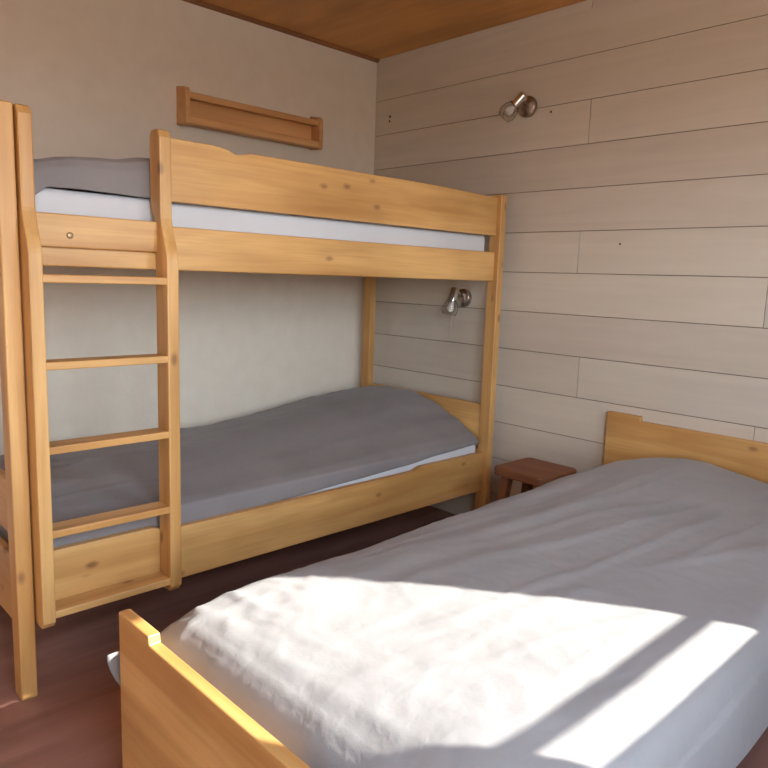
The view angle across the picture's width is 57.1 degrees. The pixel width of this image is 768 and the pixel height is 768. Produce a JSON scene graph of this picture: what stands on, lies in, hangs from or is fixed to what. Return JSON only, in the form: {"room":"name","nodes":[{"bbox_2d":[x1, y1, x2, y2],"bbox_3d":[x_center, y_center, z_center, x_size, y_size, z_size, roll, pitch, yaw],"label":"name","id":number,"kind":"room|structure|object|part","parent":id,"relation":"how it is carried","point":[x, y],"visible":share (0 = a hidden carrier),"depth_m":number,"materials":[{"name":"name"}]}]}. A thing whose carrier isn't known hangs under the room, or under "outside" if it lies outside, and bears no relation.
{"room":"bunk bedroom","nodes":[
{"label":"bunk bedroom","id":0,"kind":"room"},
{"bbox_2d":[0,0,376,454],"bbox_3d":[-1.522,-0.408,2.501,4.140,2.253,0.120,-6,12,-43],"label":"wall","id":1,"kind":"structure","parent":0,"point":[95,78],"depth_m":2.98,"materials":[{"name":"paint"}]},
{"bbox_2d":[176,86,322,149],"bbox_3d":[-0.575,-1.174,3.141,0.715,0.158,0.080,-6,12,-43],"label":"wall shelf","id":2,"kind":"object","parent":1,"relation":"attached to","point":[197,110],"visible":1,"depth_m":3.11,"materials":[{"name":"brown wood"}]},
{"bbox_3d":[-0.825,-1.147,2.903,0.022,0.158,0.080,-6,12,-43],"label":"panel","id":3,"kind":"part","parent":2,"relation":"part of","materials":[{"name":"brown wood"}]},
{"bbox_3d":[-0.560,-1.210,3.122,0.675,0.027,0.018,-6,12,-43],"label":"rail","id":4,"kind":"part","parent":2,"relation":"part of","materials":[{"name":"brown wood"}]},
{"bbox_3d":[-0.325,-1.202,3.379,0.022,0.158,0.080,-6,12,-43],"label":"panel","id":5,"kind":"part","parent":2,"relation":"part of","materials":[{"name":"brown wood"}]},
{"bbox_2d":[182,0,379,62],"bbox_3d":[-1.436,-1.504,2.284,3.900,0.016,0.021,-6,12,-43],"label":"trim","id":6,"kind":"structure","parent":1,"relation":"attached to","point":[196,2],"depth_m":3.19,"materials":[{"name":"brown wood"}]},
{"bbox_2d":[0,506,767,767],"bbox_3d":[-0.388,0.954,1.482,4.160,0.060,3.490,-6,12,-43],"label":"floor","id":7,"kind":"structure","parent":0,"point":[73,720],"depth_m":2.08,"materials":[{"name":"brown wood"}]},
{"bbox_2d":[0,100,506,700],"bbox_3d":[-0.496,-0.043,2.735,1.995,1.530,0.911,-6,12,-43],"label":"bunk bed","id":8,"kind":"object","parent":7,"relation":"on","point":[43,583],"visible":0.88,"depth_m":2.05,"materials":[{"name":"brown wood"}]},
{"bbox_3d":[-0.941,0.084,1.796,0.041,1.530,0.058,-6,12,-43],"label":"corner post","id":9,"kind":"part","parent":8,"relation":"part of","materials":[{"name":"brown wood"}]},
{"bbox_3d":[-0.887,-0.016,1.788,0.034,1.324,0.098,-6,12,-43],"label":"ladder rail","id":10,"kind":"part","parent":8,"relation":"part of","materials":[{"name":"brown wood"}]},
{"bbox_3d":[-0.628,-0.045,2.034,0.036,1.324,0.098,-6,12,-43],"label":"ladder rail","id":11,"kind":"part","parent":8,"relation":"part of","materials":[{"name":"brown wood"}]},
{"bbox_2d":[0,444,474,546],"bbox_3d":[-0.524,0.388,2.823,1.898,0.184,0.739,-6,12,-43],"label":"mattress","id":12,"kind":"object","parent":8,"relation":"on","point":[470,449],"visible":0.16,"depth_m":2.88,"materials":[{"name":"white fabric"}]},
{"bbox_2d":[0,386,478,547],"bbox_3d":[-0.508,0.233,2.790,1.897,0.256,0.736,-6,12,-43],"label":"duvet","id":13,"kind":"object","parent":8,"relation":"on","point":[315,443],"visible":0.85,"depth_m":2.65,"materials":[{"name":"grey fabric"}]},
{"bbox_3d":[-0.224,-0.433,2.407,1.919,0.124,0.026,-6,12,-43],"label":"rail","id":14,"kind":"part","parent":8,"relation":"part of","materials":[{"name":"brown wood"}]},
{"bbox_3d":[-0.254,0.468,2.543,1.919,0.183,0.026,-6,12,-43],"label":"rail","id":15,"kind":"part","parent":8,"relation":"part of","materials":[{"name":"brown wood"}]},
{"bbox_2d":[35,188,484,250],"bbox_3d":[-0.481,-0.544,2.694,1.854,0.160,0.739,-6,12,-43],"label":"mattress","id":16,"kind":"object","parent":8,"relation":"on","point":[48,200],"visible":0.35,"depth_m":2.24,"materials":[{"name":"white fabric"}]},
{"bbox_2d":[33,156,149,198],"bbox_3d":[-0.517,-0.657,2.636,1.800,0.167,0.756,-6,12,-43],"label":"duvet","id":17,"kind":"object","parent":16,"relation":"on","point":[129,177],"visible":0.2,"depth_m":1.89,"materials":[{"name":"grey fabric"}]},
{"bbox_3d":[-0.073,-0.665,2.512,1.520,0.174,0.026,-6,12,-43],"label":"guard rail","id":18,"kind":"part","parent":8,"relation":"part of","materials":[{"name":"brown wood"}]},
{"bbox_3d":[-0.085,-0.167,3.713,0.037,1.512,0.058,-6,12,-43],"label":"corner post","id":19,"kind":"part","parent":8,"relation":"part of","materials":[{"name":"brown wood"}]},
{"bbox_3d":[0.471,-0.062,3.142,0.037,1.512,0.058,-6,12,-43],"label":"corner post","id":20,"kind":"part","parent":8,"relation":"part of","materials":[{"name":"brown wood"}]},
{"bbox_2d":[119,411,767,767],"bbox_3d":[0.519,0.574,1.833,2.024,0.649,1.012,-6,12,-43],"label":"bed","id":21,"kind":"object","parent":7,"relation":"on","point":[172,717],"visible":0.33,"depth_m":1.40,"materials":[{"name":"brown wood"}]},
{"bbox_3d":[-0.205,0.757,1.161,0.026,0.437,1.012,-6,12,-43],"label":"footboard","id":22,"kind":"part","parent":21,"relation":"part of","materials":[{"name":"brown wood"}]},
{"bbox_3d":[1.240,0.494,2.519,0.026,0.649,1.012,-6,12,-43],"label":"headboard","id":23,"kind":"part","parent":21,"relation":"part of","materials":[{"name":"brown wood"}]},
{"bbox_2d":[494,458,576,499],"bbox_3d":[0.595,0.539,2.843,0.252,0.420,0.268,-6,12,-43],"label":"stool","id":24,"kind":"object","parent":7,"relation":"on","point":[533,473],"visible":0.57,"depth_m":2.79,"materials":[{"name":"brown wood"}]},
{"bbox_3d":[0.467,0.550,2.855,0.056,0.387,0.078,-6,12,-43],"label":"leg","id":25,"kind":"part","parent":24,"relation":"part of","materials":[{"name":"brown wood"}]},
{"bbox_3d":[0.590,0.537,2.972,0.056,0.387,0.078,-6,12,-43],"label":"leg","id":26,"kind":"part","parent":24,"relation":"part of","materials":[{"name":"brown wood"}]},
{"bbox_3d":[0.603,0.349,2.813,0.252,0.034,0.244,-6,12,-43],"label":"seat","id":27,"kind":"part","parent":24,"relation":"part of","materials":[{"name":"brown wood"}]},
{"bbox_2d":[201,0,585,58],"bbox_3d":[-0.311,-1.331,1.138,4.160,0.060,3.490,-6,12,-43],"label":"ceiling","id":28,"kind":"structure","parent":0,"point":[380,29],"depth_m":3.03,"materials":[{"name":"brown wood"}]},
{"bbox_2d":[373,0,767,514],"bbox_3d":[1.135,-0.339,2.643,0.121,2.253,3.370,-6,12,-43],"label":"wall","id":29,"kind":"structure","parent":0,"point":[635,276],"depth_m":2.82,"materials":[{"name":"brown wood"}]},
{"bbox_2d":[442,287,471,333],"bbox_3d":[0.333,-0.333,3.314,0.116,0.243,0.099,-6,12,-43],"label":"wall spotlight","id":30,"kind":"object","parent":29,"relation":"attached to","point":[457,297],"visible":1,"depth_m":3.29,"materials":[{"name":"silver metal"}]},
{"bbox_3d":[0.310,-0.358,3.305,0.074,0.077,0.074,-6,12,-43],"label":"lamp shade","id":31,"kind":"part","parent":30,"relation":"part of","materials":[{"name":"clear glass"}]},
{"bbox_2d":[499,91,536,121],"bbox_3d":[0.559,-1.167,2.984,0.112,0.114,0.132,-6,12,-43],"label":"wall spotlight","id":32,"kind":"object","parent":29,"relation":"attached to","point":[525,105],"visible":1,"depth_m":2.97,"materials":[{"name":"silver metal"}]},
{"bbox_3d":[0.529,-1.153,2.990,0.074,0.083,0.085,-6,12,-43],"label":"lamp shade","id":33,"kind":"part","parent":32,"relation":"part of","materials":[{"name":"clear glass"}]},
{"bbox_3d":[0.502,0.603,1.887,1.888,0.136,0.806,-6,12,-43],"label":"mattress","id":34,"kind":"object","parent":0,"visible":0},
{"bbox_2d":[107,457,767,767],"bbox_3d":[0.484,0.524,1.838,1.998,0.395,1.090,-6,12,-43],"label":"duvet","id":35,"kind":"object","parent":34,"relation":"on","point":[614,614],"visible":0.96,"depth_m":1.35,"materials":[{"name":"grey fabric"}]}
]}

